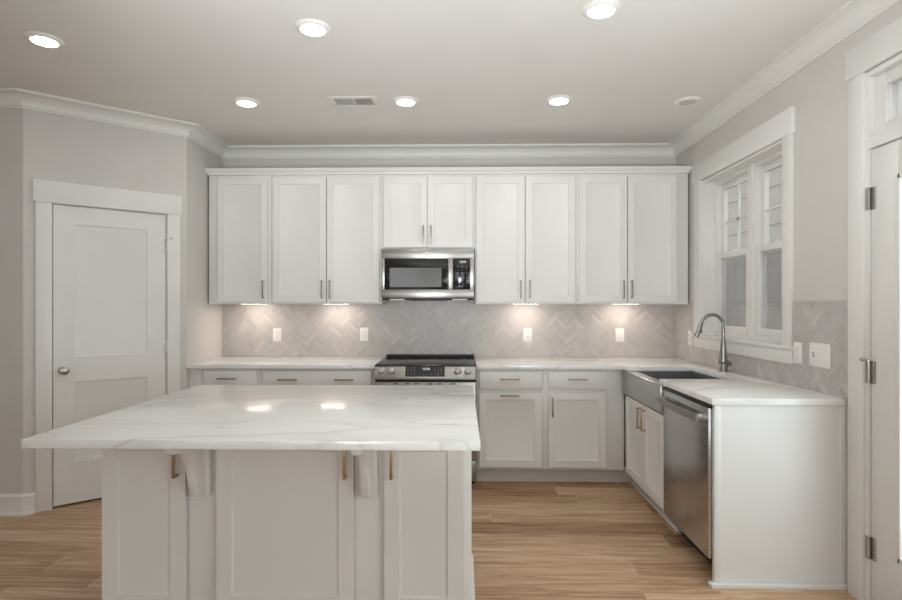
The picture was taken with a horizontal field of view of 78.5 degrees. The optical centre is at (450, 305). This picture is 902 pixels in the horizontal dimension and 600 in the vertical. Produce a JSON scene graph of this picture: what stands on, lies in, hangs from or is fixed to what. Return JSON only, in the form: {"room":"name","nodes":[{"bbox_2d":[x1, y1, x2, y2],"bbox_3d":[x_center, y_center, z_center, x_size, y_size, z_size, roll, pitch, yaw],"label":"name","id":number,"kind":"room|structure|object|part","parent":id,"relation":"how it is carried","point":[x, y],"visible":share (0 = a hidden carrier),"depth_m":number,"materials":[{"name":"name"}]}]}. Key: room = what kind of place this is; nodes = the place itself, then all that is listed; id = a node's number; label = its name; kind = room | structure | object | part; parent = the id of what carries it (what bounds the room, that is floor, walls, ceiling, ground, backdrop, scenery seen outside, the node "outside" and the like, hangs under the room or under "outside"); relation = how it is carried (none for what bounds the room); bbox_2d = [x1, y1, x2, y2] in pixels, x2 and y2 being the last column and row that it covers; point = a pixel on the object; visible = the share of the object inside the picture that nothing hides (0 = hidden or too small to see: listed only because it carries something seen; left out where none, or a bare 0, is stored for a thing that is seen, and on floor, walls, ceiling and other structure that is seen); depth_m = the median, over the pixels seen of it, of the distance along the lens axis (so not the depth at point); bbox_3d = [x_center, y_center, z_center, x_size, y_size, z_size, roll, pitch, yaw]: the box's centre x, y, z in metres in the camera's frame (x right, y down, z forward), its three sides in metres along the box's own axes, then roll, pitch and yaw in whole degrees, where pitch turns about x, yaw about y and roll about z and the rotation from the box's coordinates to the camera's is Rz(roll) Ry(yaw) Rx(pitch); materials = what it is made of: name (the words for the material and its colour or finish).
{"room":"kitchen","nodes":[
{"label":"kitchen","id":0,"kind":"room"},
{"bbox_2d":[0,108,22,493],"bbox_3d":[-4.026,-0.007,3.684,2.471,2.743,0.114,0,0,1],"label":"wall","id":1,"kind":"structure","parent":0,"point":[11,119],"depth_m":3.60,"materials":[{"name":"paint"}]},
{"bbox_2d":[0,492,34,515],"bbox_3d":[-3.994,1.297,3.632,2.538,0.135,0.070,0,0,1],"label":"baseboard","id":2,"kind":"structure","parent":1,"relation":"attached to","point":[10,504],"depth_m":3.59,"materials":[{"name":"white paint"}]},
{"bbox_2d":[23,108,186,493],"bbox_3d":[-2.444,-0.007,3.961,0.993,2.743,0.114,0,0,-39],"label":"wall","id":3,"kind":"structure","parent":0,"point":[59,148],"depth_m":3.80,"materials":[{"name":"paint"}]},
{"bbox_2d":[32,179,181,512],"bbox_3d":[-2.422,0.267,3.941,0.904,2.195,0.174,0,0,-39],"label":"door","id":4,"kind":"structure","parent":3,"relation":"in","point":[107,260],"depth_m":3.86,"materials":[{"name":"white paint"}]},
{"bbox_3d":[-2.604,0.440,3.718,0.064,0.064,0.060,0,0,-39],"label":"knob","id":5,"kind":"part","parent":4,"relation":"part of","materials":[{"name":"silver metal"}]},
{"bbox_2d":[187,138,222,388],"bbox_3d":[-2.075,-0.007,4.549,0.114,2.743,0.632,0,0,1],"label":"wall","id":6,"kind":"structure","parent":0,"point":[204,319],"depth_m":4.43,"materials":[{"name":"paint"}]},
{"bbox_2d":[0,0,849,145],"bbox_3d":[-1.730,-1.430,0.541,7.493,0.102,8.938,0,0,1],"label":"ceiling","id":7,"kind":"structure","parent":0,"point":[478,71],"depth_m":3.11,"materials":[{"name":"paint"}]},
{"bbox_2d":[23,31,64,47],"bbox_3d":[-2.108,-1.372,2.862,0.173,0.014,0.173,0,0,1],"label":"recessed light","id":8,"kind":"object","parent":7,"relation":"in","point":[42,39],"visible":1,"depth_m":2.84,"materials":[{"name":"white plastic"}]},
{"bbox_2d":[233,97,259,107],"bbox_3d":[-1.386,-1.372,3.742,0.173,0.014,0.173,0,0,1],"label":"recessed light","id":9,"kind":"object","parent":7,"relation":"in","point":[241,101],"visible":1,"depth_m":3.72,"materials":[{"name":"white"}]},
{"bbox_2d":[295,19,330,36],"bbox_3d":[-0.685,-1.372,2.740,0.173,0.014,0.173,0,0,1],"label":"recessed light","id":10,"kind":"object","parent":7,"relation":"in","point":[309,27],"visible":1,"depth_m":2.72,"materials":[{"name":"white plastic"}]},
{"bbox_2d":[327,96,379,106],"bbox_3d":[-0.655,-1.375,3.732,0.325,0.008,0.188,0,0,1],"label":"ceiling vent","id":11,"kind":"object","parent":7,"relation":"in","point":[336,101],"visible":1,"depth_m":3.72,"materials":[{"name":"white metal"}]},
{"bbox_2d":[393,96,418,105],"bbox_3d":[-0.304,-1.372,3.720,0.173,0.014,0.173,0,0,1],"label":"recessed light","id":12,"kind":"object","parent":7,"relation":"in","point":[401,100],"visible":1,"depth_m":3.70,"materials":[{"name":"white plastic"}]},
{"bbox_2d":[546,95,571,104],"bbox_3d":[0.724,-1.372,3.700,0.173,0.014,0.173,0,0,1],"label":"recessed light","id":13,"kind":"object","parent":7,"relation":"in","point":[556,99],"visible":1,"depth_m":3.68,"materials":[{"name":"white plastic"}]},
{"bbox_2d":[582,0,620,18],"bbox_3d":[0.699,-1.372,2.567,0.173,0.014,0.173,0,0,1],"label":"recessed light","id":14,"kind":"object","parent":7,"relation":"in","point":[597,9],"visible":1,"depth_m":2.55,"materials":[{"name":"white plastic"}]},
{"bbox_2d":[674,96,701,106],"bbox_3d":[1.598,-1.373,3.726,0.173,0.013,0.173,0,0,1],"label":"ceiling disc","id":15,"kind":"object","parent":7,"relation":"attached to","point":[691,100],"visible":1,"depth_m":3.70,"materials":[{"name":"white plastic"}]},
{"bbox_2d":[0,463,857,599],"bbox_3d":[-1.730,1.390,0.541,7.493,0.051,8.938,0,0,1],"label":"floor","id":16,"kind":"structure","parent":0,"point":[530,540],"depth_m":3.07,"materials":[{"name":"brown wood"}]},
{"bbox_2d":[189,368,259,387],"bbox_3d":[-1.741,0.923,4.523,0.552,0.882,0.650,0,0,1],"label":"base cabinet","id":17,"kind":"object","parent":16,"relation":"on","point":[197,376],"visible":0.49,"depth_m":4.23,"materials":[{"name":"white paint"}]},
{"bbox_3d":[-1.692,0.565,4.239,0.406,0.130,0.020,0,0,1],"label":"drawer","id":18,"kind":"part","parent":17,"relation":"part of","materials":[{"name":"white paint"}]},
{"bbox_2d":[102,449,474,599],"bbox_3d":[-0.633,0.923,2.455,1.474,0.882,1.135,0,0,1],"label":"kitchen island","id":19,"kind":"object","parent":16,"relation":"on","point":[178,524],"visible":0.61,"depth_m":2.14,"materials":[{"name":"paint"}]},
{"bbox_3d":[-1.191,0.841,2.148,0.326,0.681,0.019,0,0,1],"label":"door","id":20,"kind":"part","parent":19,"relation":"part of","materials":[{"name":"paint"}]},
{"bbox_3d":[-1.060,0.587,2.120,0.010,0.147,0.032,0,0,1],"label":"handle","id":21,"kind":"part","parent":19,"relation":"part of","materials":[{"name":"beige metal"}]},
{"bbox_2d":[21,385,479,450],"bbox_3d":[-0.661,0.466,2.480,1.543,0.032,1.280,0,0,1],"label":"island countertop","id":22,"kind":"structure","parent":19,"relation":"on","point":[215,417],"depth_m":2.14,"materials":[{"name":"white stone"}]},
{"bbox_3d":[-0.640,0.841,2.137,0.532,0.681,0.019,0,0,1],"label":"door","id":23,"kind":"part","parent":19,"relation":"part of","materials":[{"name":"paint"}]},
{"bbox_3d":[-0.405,0.587,2.107,0.010,0.147,0.032,0,0,1],"label":"handle","id":24,"kind":"part","parent":19,"relation":"part of","materials":[{"name":"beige metal"}]},
{"bbox_3d":[-0.227,0.587,2.103,0.010,0.147,0.032,0,0,1],"label":"handle","id":25,"kind":"part","parent":19,"relation":"part of","materials":[{"name":"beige metal"}]},
{"bbox_3d":[-0.105,0.841,2.127,0.302,0.681,0.019,0,0,1],"label":"door","id":26,"kind":"part","parent":19,"relation":"part of","materials":[{"name":"paint"}]},
{"bbox_3d":[-0.633,1.298,2.451,1.474,0.133,0.636,0,0,1],"label":"molding","id":27,"kind":"part","parent":19,"relation":"part of","materials":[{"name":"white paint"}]},
{"bbox_2d":[260,369,374,384],"bbox_3d":[-1.017,0.923,4.508,0.893,0.882,0.650,0,0,1],"label":"base cabinet","id":28,"kind":"object","parent":16,"relation":"on","point":[267,376],"visible":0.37,"depth_m":4.22,"materials":[{"name":"white paint"}]},
{"bbox_2d":[187,357,384,368],"bbox_3d":[-1.293,0.466,4.527,1.446,0.032,0.645,0,0,1],"label":"countertop","id":29,"kind":"structure","parent":28,"relation":"on","point":[221,362],"depth_m":4.28,"materials":[{"name":"white stone"}]},
{"bbox_3d":[-1.248,0.565,4.204,0.142,0.010,0.032,0,0,1],"label":"handle","id":30,"kind":"part","parent":28,"relation":"part of","materials":[{"name":"brown metal"}]},
{"bbox_3d":[-0.813,0.565,4.196,0.142,0.010,0.032,0,0,1],"label":"handle","id":31,"kind":"part","parent":28,"relation":"part of","materials":[{"name":"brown metal"}]},
{"bbox_2d":[374,354,475,483],"bbox_3d":[-0.187,0.894,4.445,0.761,0.940,0.744,0,0,1],"label":"range","id":32,"kind":"object","parent":16,"relation":"on","point":[394,369],"visible":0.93,"depth_m":4.14,"materials":[{"name":"silver metal"}]},
{"bbox_3d":[-0.517,0.493,4.124,0.058,0.058,0.047,0,0,1],"label":"knob","id":33,"kind":"part","parent":32,"relation":"part of","materials":[{"name":"silver metal"}]},
{"bbox_3d":[-0.441,0.493,4.123,0.058,0.058,0.047,0,0,1],"label":"knob","id":34,"kind":"part","parent":32,"relation":"part of","materials":[{"name":"silver metal"}]},
{"bbox_3d":[-0.192,0.499,4.152,0.758,0.109,0.088,0,0,1],"label":"control panel","id":35,"kind":"part","parent":32,"relation":"part of","materials":[{"name":"silver metal"}]},
{"bbox_3d":[-0.192,0.865,4.162,0.756,0.582,0.055,0,0,1],"label":"oven door","id":36,"kind":"part","parent":32,"relation":"part of","materials":[{"name":"silver metal"}]},
{"bbox_2d":[375,357,475,366],"bbox_3d":[-0.186,0.451,4.480,0.761,0.017,0.671,0,0,1],"label":"cooktop","id":37,"kind":"object","parent":32,"relation":"in","point":[387,361],"depth_m":4.29,"materials":[{"name":"black glass"}]},
{"bbox_3d":[-0.180,0.434,4.775,0.753,0.019,0.083,0,0,1],"label":"trim","id":38,"kind":"part","parent":32,"relation":"part of","materials":[{"name":"black"}]},
{"bbox_3d":[0.051,0.493,4.113,0.058,0.058,0.047,0,0,1],"label":"knob","id":39,"kind":"part","parent":32,"relation":"part of","materials":[{"name":"silver metal"}]},
{"bbox_3d":[0.128,0.493,4.111,0.058,0.058,0.047,0,0,1],"label":"knob","id":40,"kind":"part","parent":32,"relation":"part of","materials":[{"name":"silver metal"}]},
{"bbox_3d":[-0.192,1.238,4.165,0.756,0.150,0.050,0,0,1],"label":"warming drawer","id":41,"kind":"part","parent":32,"relation":"part of","materials":[{"name":"silver metal"}]},
{"bbox_2d":[476,369,542,481],"bbox_3d":[0.452,0.923,4.479,0.504,0.882,0.650,0,0,1],"label":"base cabinet","id":42,"kind":"object","parent":16,"relation":"on","point":[509,402],"visible":0.92,"depth_m":4.19,"materials":[{"name":"white paint"}]},
{"bbox_3d":[0.444,0.681,4.171,0.142,0.010,0.032,0,0,1],"label":"handle","id":43,"kind":"part","parent":42,"relation":"part of","materials":[{"name":"brown metal"}]},
{"bbox_3d":[0.451,0.943,4.197,0.470,0.565,0.020,0,0,1],"label":"door","id":44,"kind":"part","parent":42,"relation":"part of","materials":[{"name":"white paint"}]},
{"bbox_3d":[0.454,0.565,4.197,0.478,0.130,0.020,0,0,1],"label":"drawer","id":45,"kind":"part","parent":42,"relation":"part of","materials":[{"name":"white paint"}]},
{"bbox_2d":[541,369,630,481],"bbox_3d":[1.051,0.923,4.467,0.692,0.882,0.650,0,0,1],"label":"base cabinet","id":46,"kind":"object","parent":16,"relation":"on","point":[583,409],"visible":0.96,"depth_m":4.18,"materials":[{"name":"white paint"}]},
{"bbox_3d":[0.766,0.767,4.164,0.010,0.142,0.032,0,0,1],"label":"handle","id":47,"kind":"part","parent":46,"relation":"part of","materials":[{"name":"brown metal"}]},
{"bbox_3d":[0.956,0.565,4.186,0.434,0.130,0.020,0,0,1],"label":"drawer","id":48,"kind":"part","parent":46,"relation":"part of","materials":[{"name":"white paint"}]},
{"bbox_3d":[0.956,0.943,4.186,0.434,0.565,0.020,0,0,1],"label":"door","id":49,"kind":"part","parent":46,"relation":"part of","materials":[{"name":"white paint"}]},
{"bbox_2d":[475,357,846,405],"bbox_3d":[1.056,0.466,3.737,1.744,0.032,2.130,0,0,1],"label":"countertop","id":50,"kind":"structure","parent":46,"relation":"on","point":[731,388],"depth_m":3.35,"materials":[{"name":"white stone"}]},
{"bbox_2d":[622,370,718,412],"bbox_3d":[1.532,0.570,3.747,0.509,0.174,0.813,0,0,1],"label":"farmhouse sink","id":51,"kind":"object","parent":50,"relation":"in","point":[643,386],"visible":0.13,"depth_m":3.83,"materials":[{"name":"silver metal"}]},
{"bbox_2d":[637,371,718,378],"bbox_3d":[1.572,0.570,3.716,0.428,0.174,0.726,0,0,1],"label":"basin","id":52,"kind":"object","parent":51,"relation":"in","point":[652,374],"depth_m":4.07,"materials":[{"name":"silver metal"}]},
{"bbox_2d":[694,313,731,371],"bbox_3d":[1.772,0.251,3.728,0.250,0.398,0.092,0,0,1],"label":"faucet","id":53,"kind":"object","parent":50,"relation":"on","point":[723,362],"visible":1,"depth_m":3.73,"materials":[{"name":"silver metal"}]},
{"bbox_3d":[1.840,0.391,3.722,0.121,0.038,0.046,0,0,-17],"label":"lever","id":54,"kind":"part","parent":53,"relation":"part of","materials":[{"name":"silver metal"}]},
{"bbox_2d":[625,395,680,532],"bbox_3d":[1.588,1.015,3.783,0.661,0.698,0.950,0,0,1],"label":"base cabinet","id":55,"kind":"object","parent":16,"relation":"on","point":[644,425],"visible":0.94,"depth_m":3.65,"materials":[{"name":"white paint"}]},
{"bbox_3d":[1.302,0.949,3.902,0.020,0.566,0.390,0,0,1],"label":"door","id":56,"kind":"part","parent":55,"relation":"part of","materials":[{"name":"white paint"}]},
{"bbox_3d":[1.272,0.762,3.740,0.032,0.142,0.010,0,0,1],"label":"handle","id":57,"kind":"part","parent":55,"relation":"part of","materials":[{"name":"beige metal"}]},
{"bbox_3d":[1.271,0.762,3.658,0.032,0.142,0.010,0,0,1],"label":"handle","id":58,"kind":"part","parent":55,"relation":"part of","materials":[{"name":"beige metal"}]},
{"bbox_3d":[1.294,0.949,3.510,0.020,0.566,0.377,0,0,1],"label":"door","id":59,"kind":"part","parent":55,"relation":"part of","materials":[{"name":"white paint"}]},
{"bbox_3d":[1.376,1.355,3.780,0.015,0.019,0.936,0,0,1],"label":"shoe molding","id":60,"kind":"part","parent":55,"relation":"part of","materials":[{"name":"white paint"}]},
{"bbox_2d":[657,387,711,564],"bbox_3d":[1.547,0.926,3.001,0.683,0.876,0.603,0,0,1],"label":"dishwasher","id":61,"kind":"object","parent":16,"relation":"on","point":[687,419],"visible":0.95,"depth_m":2.93,"materials":[{"name":"silver metal"}]},
{"bbox_3d":[1.237,0.556,2.995,0.064,0.038,0.531,0,0,1],"label":"handle","id":62,"kind":"part","parent":61,"relation":"part of","materials":[{"name":"silver metal"}]},
{"bbox_2d":[708,405,847,589],"bbox_3d":[1.581,0.923,2.670,0.652,0.882,0.044,0,0,1],"label":"end panel","id":63,"kind":"object","parent":16,"relation":"on","point":[779,471],"visible":0.88,"depth_m":2.67,"materials":[{"name":"white paint"}]},
{"bbox_3d":[1.580,1.353,2.670,0.650,0.022,0.044,0,0,1],"label":"shoe molding","id":64,"kind":"part","parent":63,"relation":"part of","materials":[{"name":"white paint"}]},
{"bbox_2d":[223,157,675,462],"bbox_3d":[-1.642,-0.007,4.933,7.493,2.743,0.152,0,0,1],"label":"wall","id":65,"kind":"structure","parent":0,"point":[599,161],"depth_m":4.83,"materials":[{"name":"paint"}]},
{"bbox_2d":[209,175,270,303],"bbox_3d":[-1.739,-0.542,4.677,0.513,1.064,0.362,0,0,1],"label":"upper cabinet","id":66,"kind":"object","parent":65,"relation":"attached to","point":[239,205],"visible":0.94,"depth_m":4.54,"materials":[{"name":"white paint"}]},
{"bbox_2d":[271,175,386,303],"bbox_3d":[-1.022,-0.542,4.663,0.917,1.064,0.362,0,0,1],"label":"upper cabinet","id":67,"kind":"object","parent":65,"relation":"attached to","point":[326,230],"visible":0.98,"depth_m":4.52,"materials":[{"name":"white paint"}]},
{"bbox_3d":[-1.240,-0.536,4.529,0.434,1.020,0.020,0,0,1],"label":"door","id":68,"kind":"part","parent":67,"relation":"part of","materials":[{"name":"white paint"}]},
{"bbox_3d":[-0.800,-0.536,4.520,0.428,1.020,0.020,0,0,1],"label":"door","id":69,"kind":"part","parent":67,"relation":"part of","materials":[{"name":"white paint"}]},
{"bbox_2d":[382,174,474,250],"bbox_3d":[-0.183,-0.766,4.646,0.761,0.616,0.362,0,0,1],"label":"upper cabinet","id":70,"kind":"object","parent":65,"relation":"attached to","point":[420,211],"visible":0.93,"depth_m":4.50,"materials":[{"name":"white paint"}]},
{"bbox_3d":[-0.371,-0.760,4.511,0.349,0.572,0.020,0,0,1],"label":"door","id":71,"kind":"part","parent":70,"relation":"part of","materials":[{"name":"white paint"}]},
{"bbox_3d":[-0.226,-0.579,4.482,0.010,0.145,0.032,0,0,1],"label":"handle","id":72,"kind":"part","parent":70,"relation":"part of","materials":[{"name":"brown metal"}]},
{"bbox_2d":[381,249,473,300],"bbox_3d":[-0.183,-0.246,4.610,0.744,0.417,0.414,0,0,1],"label":"microwave","id":73,"kind":"object","parent":70,"relation":"attached to","point":[406,274],"visible":1,"depth_m":4.41,"materials":[{"name":"silver metal"}]},
{"bbox_3d":[-0.278,-0.251,4.428,0.506,0.249,0.037,0,0,1],"label":"door","id":74,"kind":"part","parent":73,"relation":"part of","materials":[{"name":"black glass"}]},
{"bbox_3d":[-0.004,-0.251,4.417,0.038,0.246,0.037,0,0,1],"label":"handle","id":75,"kind":"part","parent":73,"relation":"part of","materials":[{"name":"silver metal"}]},
{"bbox_3d":[-0.162,-0.579,4.481,0.010,0.145,0.032,0,0,1],"label":"handle","id":76,"kind":"part","parent":70,"relation":"part of","materials":[{"name":"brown metal"}]},
{"bbox_3d":[-0.007,-0.760,4.504,0.363,0.572,0.020,0,0,1],"label":"door","id":77,"kind":"part","parent":70,"relation":"part of","materials":[{"name":"white paint"}]},
{"bbox_2d":[205,166,691,175],"bbox_3d":[-0.034,-1.100,4.656,3.985,0.050,0.335,0,0,1],"label":"crown molding","id":78,"kind":"structure","parent":65,"relation":"attached to","point":[568,169],"depth_m":4.50,"materials":[{"name":"white paint"}]},
{"bbox_2d":[222,300,674,356],"bbox_3d":[-0.036,0.202,4.820,3.951,0.495,0.008,0,0,1],"label":"backsplash","id":79,"kind":"structure","parent":65,"relation":"attached to","point":[399,326],"depth_m":4.82,"materials":[{"name":"tile"}]},
{"bbox_2d":[273,328,280,340],"bbox_3d":[-1.524,0.257,4.842,0.074,0.117,0.008,0,0,1],"label":"outlet","id":80,"kind":"object","parent":79,"relation":"attached to","point":[276,331],"visible":1,"depth_m":4.84,"materials":[{"name":"white plastic"}]},
{"bbox_2d":[275,331,278,338],"bbox_3d":[-1.524,0.257,4.840,0.034,0.067,0.005,0,0,1],"label":"receptacle","id":81,"kind":"object","parent":80,"relation":"attached to","point":[276,332],"depth_m":4.84,"materials":[{"name":"white plastic"}]},
{"bbox_2d":[360,328,367,340],"bbox_3d":[-0.760,0.252,4.826,0.074,0.117,0.008,0,0,1],"label":"outlet","id":82,"kind":"object","parent":79,"relation":"attached to","point":[363,331],"visible":1,"depth_m":4.82,"materials":[{"name":"white plastic"}]},
{"bbox_2d":[362,330,365,337],"bbox_3d":[-0.760,0.252,4.825,0.034,0.067,0.005,0,0,1],"label":"receptacle","id":83,"kind":"object","parent":82,"relation":"attached to","point":[363,331],"depth_m":4.82,"materials":[{"name":"white plastic"}]},
{"bbox_2d":[523,328,531,341],"bbox_3d":[0.667,0.257,4.798,0.074,0.117,0.008,0,0,1],"label":"outlet","id":84,"kind":"object","parent":79,"relation":"attached to","point":[527,332],"visible":1,"depth_m":4.80,"materials":[{"name":"white plastic"}]},
{"bbox_2d":[526,331,529,338],"bbox_3d":[0.667,0.257,4.797,0.034,0.067,0.005,0,0,1],"label":"receptacle","id":85,"kind":"object","parent":84,"relation":"attached to","point":[527,332],"depth_m":4.79,"materials":[{"name":"white plastic"}]},
{"bbox_2d":[615,328,623,341],"bbox_3d":[1.462,0.257,4.781,0.074,0.117,0.011,0,0,1],"label":"light switch","id":86,"kind":"object","parent":79,"relation":"attached to","point":[619,332],"visible":1,"depth_m":4.78,"materials":[{"name":"white plastic"}]},
{"bbox_2d":[474,174,576,303],"bbox_3d":[0.612,-0.542,4.631,0.827,1.064,0.362,0,0,1],"label":"upper cabinet","id":87,"kind":"object","parent":65,"relation":"attached to","point":[525,252],"visible":0.97,"depth_m":4.49,"materials":[{"name":"white paint"}]},
{"bbox_3d":[0.405,-0.536,4.496,0.389,1.020,0.020,0,0,1],"label":"door","id":88,"kind":"part","parent":87,"relation":"part of","materials":[{"name":"white paint"}]},
{"bbox_3d":[0.564,-0.131,4.467,0.010,0.145,0.032,0,0,1],"label":"handle","id":89,"kind":"part","parent":87,"relation":"part of","materials":[{"name":"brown metal"}]},
{"bbox_3d":[0.638,-0.131,4.465,0.010,0.145,0.032,0,0,1],"label":"handle","id":90,"kind":"part","parent":87,"relation":"part of","materials":[{"name":"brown metal"}]},
{"bbox_3d":[0.806,-0.536,4.488,0.400,1.020,0.020,0,0,1],"label":"door","id":91,"kind":"part","parent":87,"relation":"part of","materials":[{"name":"white paint"}]},
{"bbox_2d":[577,173,687,303],"bbox_3d":[1.476,-0.542,4.613,0.899,1.064,0.362,0,0,1],"label":"upper cabinet","id":92,"kind":"object","parent":65,"relation":"attached to","point":[632,228],"visible":0.98,"depth_m":4.47,"materials":[{"name":"white paint"}]},
{"bbox_3d":[1.232,-0.536,4.479,0.384,1.020,0.020,0,0,1],"label":"door","id":93,"kind":"part","parent":92,"relation":"part of","materials":[{"name":"white paint"}]},
{"bbox_3d":[1.392,-0.131,4.450,0.010,0.145,0.032,0,0,1],"label":"handle","id":94,"kind":"part","parent":92,"relation":"part of","materials":[{"name":"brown metal"}]},
{"bbox_3d":[1.628,-0.536,4.472,0.392,1.020,0.020,0,0,1],"label":"door","id":95,"kind":"part","parent":92,"relation":"part of","materials":[{"name":"white paint"}]},
{"bbox_2d":[676,1,901,584],"bbox_3d":[1.940,-0.007,0.468,0.152,2.743,8.634,0,0,1],"label":"wall","id":96,"kind":"structure","parent":0,"point":[818,92],"depth_m":2.88,"materials":[{"name":"paint"}]},
{"bbox_2d":[0,0,901,158],"bbox_3d":[-1.730,-1.333,0.541,7.188,0.093,8.634,0,0,1],"label":"trim","id":97,"kind":"structure","parent":96,"relation":"attached to","point":[854,15],"depth_m":4.07,"materials":[{"name":"white paint"}]},
{"bbox_2d":[691,106,795,363],"bbox_3d":[2.001,-0.390,3.728,0.211,1.435,1.341,0,0,1],"label":"window","id":98,"kind":"structure","parent":96,"relation":"in","point":[711,254],"depth_m":3.69,"materials":[{"name":"white paint"}]},
{"bbox_3d":[2.051,-0.095,3.997,0.030,0.602,0.470,0,0,1],"label":"sash","id":99,"kind":"part","parent":98,"relation":"part of","materials":[{"name":"white paint"}]},
{"bbox_3d":[2.084,-0.632,3.997,0.030,0.579,0.470,0,0,1],"label":"sash","id":100,"kind":"part","parent":98,"relation":"part of","materials":[{"name":"white paint"}]},
{"bbox_3d":[1.957,0.236,3.729,0.122,0.018,1.341,0,0,1],"label":"sill","id":101,"kind":"part","parent":98,"relation":"part of","materials":[{"name":"white paint"}]},
{"bbox_3d":[2.058,-0.357,3.714,0.096,1.171,1.077,0,0,1],"label":"frame","id":102,"kind":"part","parent":98,"relation":"part of","materials":[{"name":"white paint"}]},
{"bbox_3d":[2.040,-0.095,3.433,0.030,0.602,0.475,0,0,1],"label":"sash","id":103,"kind":"part","parent":98,"relation":"part of","materials":[{"name":"white paint"}]},
{"bbox_3d":[2.073,-0.632,3.433,0.030,0.579,0.475,0,0,1],"label":"sash","id":104,"kind":"part","parent":98,"relation":"part of","materials":[{"name":"white paint"}]},
{"bbox_2d":[675,300,847,398],"bbox_3d":[1.922,0.211,3.702,0.009,0.476,2.146,0,0,1],"label":"backsplash","id":105,"kind":"structure","parent":96,"relation":"attached to","point":[815,321],"depth_m":2.97,"materials":[{"name":"tile"}]},
{"bbox_2d":[688,330,691,344],"bbox_3d":[1.930,0.262,4.466,0.008,0.117,0.074,0,0,1],"label":"outlet","id":106,"kind":"object","parent":105,"relation":"attached to","point":[689,332],"visible":1,"depth_m":4.46,"materials":[{"name":"white plastic"}]},
{"bbox_2d":[794,342,801,363],"bbox_3d":[1.902,0.259,3.029,0.008,0.117,0.074,0,0,1],"label":"outlet","id":107,"kind":"object","parent":105,"relation":"attached to","point":[797,345],"visible":1,"depth_m":3.02,"materials":[{"name":"white plastic"}]},
{"bbox_2d":[795,346,798,358],"bbox_3d":[1.901,0.259,3.029,0.005,0.067,0.034,0,0,1],"label":"receptacle","id":108,"kind":"object","parent":107,"relation":"attached to","point":[796,347],"depth_m":3.03,"materials":[{"name":"white plastic"}]},
{"bbox_2d":[809,342,830,368],"bbox_3d":[1.894,0.257,2.843,0.015,0.124,0.165,0,0,1],"label":"switch plate","id":109,"kind":"object","parent":105,"relation":"attached to","point":[819,353],"visible":1,"depth_m":2.83,"materials":[{"name":"white plastic"}]},
{"bbox_3d":[1.905,-0.021,2.848,0.009,0.011,0.437,0,0,1],"label":"edge trim","id":110,"kind":"part","parent":105,"relation":"part of","materials":[{"name":"tile"}]},
{"bbox_2d":[845,16,901,599],"bbox_3d":[1.956,0.079,2.065,0.184,2.570,1.143,0,0,1],"label":"door","id":111,"kind":"structure","parent":96,"relation":"in","point":[875,95],"depth_m":2.49,"materials":[{"name":"white paint"}]},
{"bbox_3d":[1.938,-0.900,2.066,0.047,0.274,0.884,0,0,1],"label":"transom sash","id":112,"kind":"part","parent":111,"relation":"part of","materials":[{"name":"white paint"}]},
{"label":"outside","id":113,"kind":"structure","parent":0,"visible":0},
{"bbox_3d":[6.447,1.694,5.461,8.661,0.051,24.384,0,0,1],"label":"ground","id":114,"kind":"structure","parent":113,"visible":0},
{"bbox_2d":[727,166,781,329],"bbox_3d":[3.753,-0.065,5.260,0.224,3.467,17.780,0,0,1],"label":"window panes","id":115,"kind":"structure","parent":114,"relation":"on","point":[736,268],"depth_m":6.89,"materials":[{"name":"beige"}]}
]}

